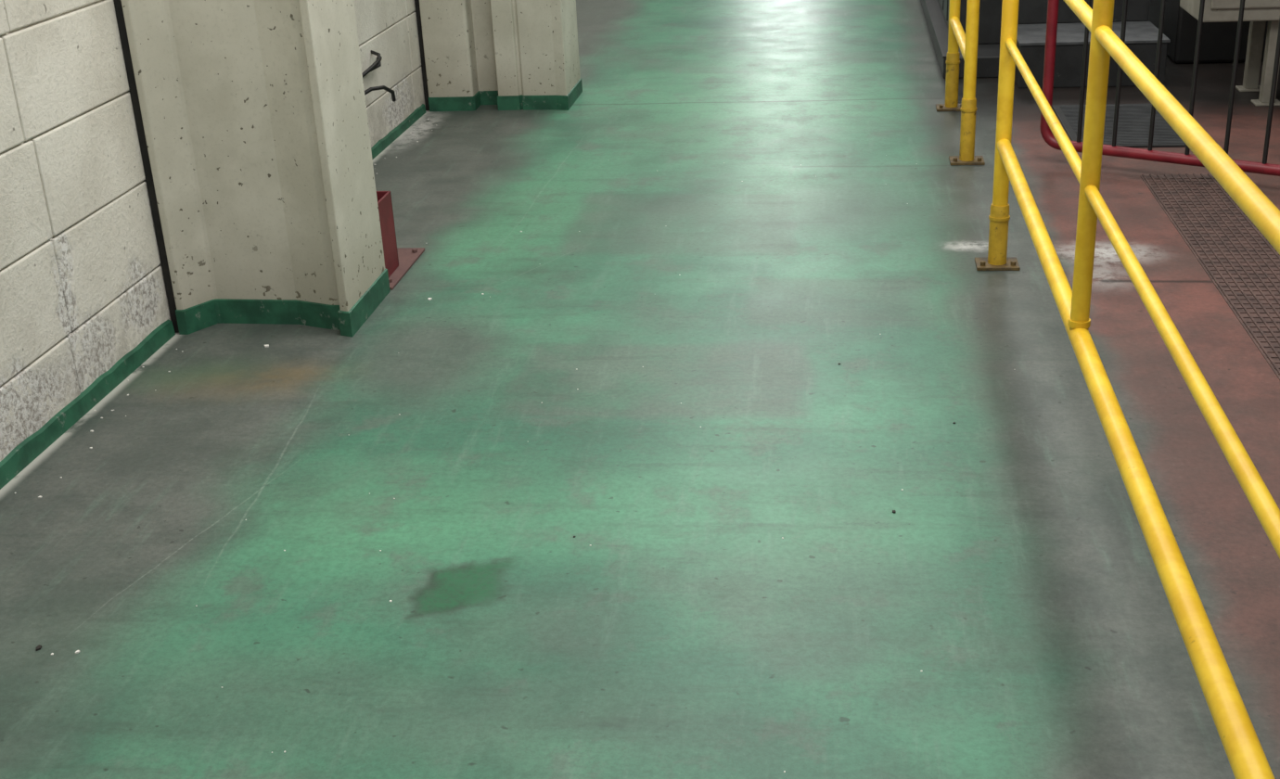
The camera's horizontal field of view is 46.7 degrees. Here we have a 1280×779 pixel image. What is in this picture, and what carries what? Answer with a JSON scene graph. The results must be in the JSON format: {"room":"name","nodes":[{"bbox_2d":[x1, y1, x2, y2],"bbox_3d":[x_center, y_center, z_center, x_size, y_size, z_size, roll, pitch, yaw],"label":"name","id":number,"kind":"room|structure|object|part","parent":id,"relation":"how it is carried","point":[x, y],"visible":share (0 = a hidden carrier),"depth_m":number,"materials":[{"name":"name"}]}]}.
{"room":"factory walkway","nodes":[
{"label":"factory walkway","id":0,"kind":"room"},
{"bbox_2d":[0,0,425,461],"bbox_3d":[-1.281,-3.231,7.289,0.274,3.600,18.500,0,23,8],"label":"wall","id":1,"kind":"structure","parent":0,"point":[82,281],"depth_m":4.16,"materials":[{"name":"white concrete"}]},
{"bbox_2d":[0,319,175,489],"bbox_3d":[-1.860,0.930,2.157,0.016,0.060,5.720,0,23,8],"label":"baseboard","id":2,"kind":"structure","parent":1,"relation":"attached to","point":[32,447],"depth_m":4.19,"materials":[{"name":"green paint"}]},
{"bbox_2d":[113,0,179,332],"bbox_3d":[-1.554,-1.890,4.211,0.026,3.590,0.300,0,23,8],"label":"seal","id":3,"kind":"object","parent":1,"relation":"attached to","point":[118,6],"visible":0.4,"depth_m":4.56,"materials":[{"name":"black rubber"}]},
{"bbox_2d":[362,50,396,102],"bbox_3d":[-1.181,-1.414,6.736,0.133,0.223,0.372,0,23,8],"label":"stub","id":4,"kind":"object","parent":1,"relation":"attached to","point":[377,64],"visible":0.87,"depth_m":6.69,"materials":[{"name":"metal"}]},
{"bbox_2d":[371,103,426,159],"bbox_3d":[-1.277,-0.911,6.393,0.016,0.049,2.710,0,23,8],"label":"baseboard","id":5,"kind":"structure","parent":1,"relation":"attached to","point":[382,144],"depth_m":7.15,"materials":[{"name":"green paint"}]},
{"bbox_2d":[414,0,429,110],"bbox_3d":[-1.157,-3.149,7.098,0.026,3.590,0.300,0,23,8],"label":"seal","id":6,"kind":"object","parent":1,"relation":"attached to","point":[416,2],"visible":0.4,"depth_m":7.55,"materials":[{"name":"black rubber"}]},
{"bbox_2d":[120,0,385,311],"bbox_3d":[-1.250,-1.906,4.202,0.575,3.600,0.418,0,23,8],"label":"pillar","id":7,"kind":"structure","parent":0,"point":[254,114],"depth_m":4.58,"materials":[{"name":"paint"}]},
{"bbox_2d":[175,268,390,337],"bbox_3d":[-1.168,-0.290,4.890,0.581,0.084,0.428,0,23,8],"label":"baseboard","id":8,"kind":"structure","parent":7,"relation":"attached to","point":[200,316],"depth_m":4.79,"materials":[{"name":"green paint"}]},
{"bbox_2d":[419,0,580,97],"bbox_3d":[-0.780,-3.161,7.070,0.725,3.600,0.429,0,23,8],"label":"pillar","id":9,"kind":"structure","parent":0,"point":[508,47],"depth_m":7.50,"materials":[{"name":"paint"}]},
{"bbox_2d":[428,77,582,111],"bbox_3d":[-0.698,-1.541,7.760,0.731,0.074,0.438,0,23,8],"label":"baseboard","id":10,"kind":"structure","parent":9,"relation":"attached to","point":[481,97],"depth_m":7.59,"materials":[{"name":"green paint"}]},
{"bbox_2d":[0,0,1279,778],"bbox_3d":[2.136,-1.505,7.572,7.000,0.100,18.500,0,23,8],"label":"floor","id":11,"kind":"structure","parent":0,"point":[1013,568],"depth_m":3.70,"materials":[{"name":"paint"}]},
{"bbox_2d":[376,191,424,289],"bbox_3d":[-1.006,-0.559,5.242,0.365,0.285,0.435,0,23,8],"label":"guard","id":12,"kind":"object","parent":11,"relation":"on","point":[398,262],"visible":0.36,"depth_m":5.18,"materials":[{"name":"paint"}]},
{"bbox_3d":[-1.000,-0.438,5.293,0.365,0.022,0.435,0,23,8],"label":"plate","id":13,"kind":"part","parent":12,"relation":"part of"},
{"bbox_2d":[14,118,922,772],"bbox_3d":[-0.152,-0.302,4.901,2.596,0.004,5.304,0,23,8],"label":"flakes","id":14,"kind":"object","parent":11,"relation":"on","point":[428,299],"visible":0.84,"depth_m":4.09,"materials":[{"name":"white paint"}]},
{"bbox_2d":[35,363,955,651],"bbox_3d":[-0.118,0.339,3.404,2.282,0.004,0.749,-18,28,-32],"label":"crumbs","id":15,"kind":"object","parent":11,"relation":"on","point":[38,647],"visible":1,"depth_m":3.08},
{"bbox_2d":[935,0,985,165],"bbox_3d":[1.415,-1.691,6.490,0.140,1.160,1.110,0,23,8],"label":"guard railing","id":16,"kind":"object","parent":11,"relation":"on","point":[967,42],"visible":1,"depth_m":6.21,"materials":[{"name":"metal"}]},
{"bbox_2d":[920,0,1002,78],"bbox_3d":[1.991,-2.780,9.479,0.335,0.750,4.055,0,23,8],"label":"plinth","id":17,"kind":"object","parent":11,"relation":"on","point":[936,12],"visible":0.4,"depth_m":8.01,"materials":[{"name":"paint"}]},
{"bbox_2d":[1014,0,1170,88],"bbox_3d":[2.405,-2.437,8.426,0.726,0.914,2.520,0,23,8],"label":"steps","id":18,"kind":"structure","parent":11,"relation":"on","point":[1141,35],"depth_m":7.48,"materials":[{"name":"paint"}]},
{"bbox_2d":[1051,102,1185,147],"bbox_3d":[2.200,-1.199,6.707,0.560,0.013,0.800,0,23,8],"label":"plate","id":19,"kind":"object","parent":11,"relation":"on","point":[1133,121],"visible":0.49,"depth_m":6.66,"materials":[{"name":"paint"}]},
{"bbox_2d":[974,0,1279,778],"bbox_3d":[0.838,0.123,2.294,0.140,1.190,5.595,0,23,8],"label":"guard railing","id":20,"kind":"object","parent":11,"relation":"on","point":[1247,758],"visible":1,"depth_m":2.64,"materials":[{"name":"metal"}]},
{"bbox_2d":[1039,0,1279,176],"bbox_3d":[2.180,-1.348,5.587,1.363,1.171,0.043,15,29,35],"label":"railing","id":21,"kind":"object","parent":11,"relation":"on","point":[1186,159],"visible":0.81,"depth_m":5.84,"materials":[{"name":"metal"}]},
{"bbox_2d":[1147,0,1267,63],"bbox_3d":[3.687,-3.366,7.921,1.650,2.900,1.600,0,23,8],"label":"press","id":22,"kind":"object","parent":11,"relation":"on","point":[1218,39],"visible":0.46,"depth_m":7.82,"materials":[{"name":"black metal"}]},
{"bbox_2d":[1139,173,1279,380],"bbox_3d":[1.903,-0.065,4.109,0.300,0.008,4.000,0,23,8],"label":"floor grate","id":23,"kind":"object","parent":11,"relation":"on","point":[1243,265],"visible":0.84,"depth_m":5.05,"materials":[{"name":"brown metal"}]},
{"bbox_2d":[1179,0,1279,106],"bbox_3d":[3.306,-1.986,6.781,1.480,1.300,0.465,0,23,8],"label":"table","id":24,"kind":"object","parent":11,"relation":"on","point":[1257,12],"visible":0.85,"depth_m":6.87,"materials":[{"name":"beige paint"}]}
]}

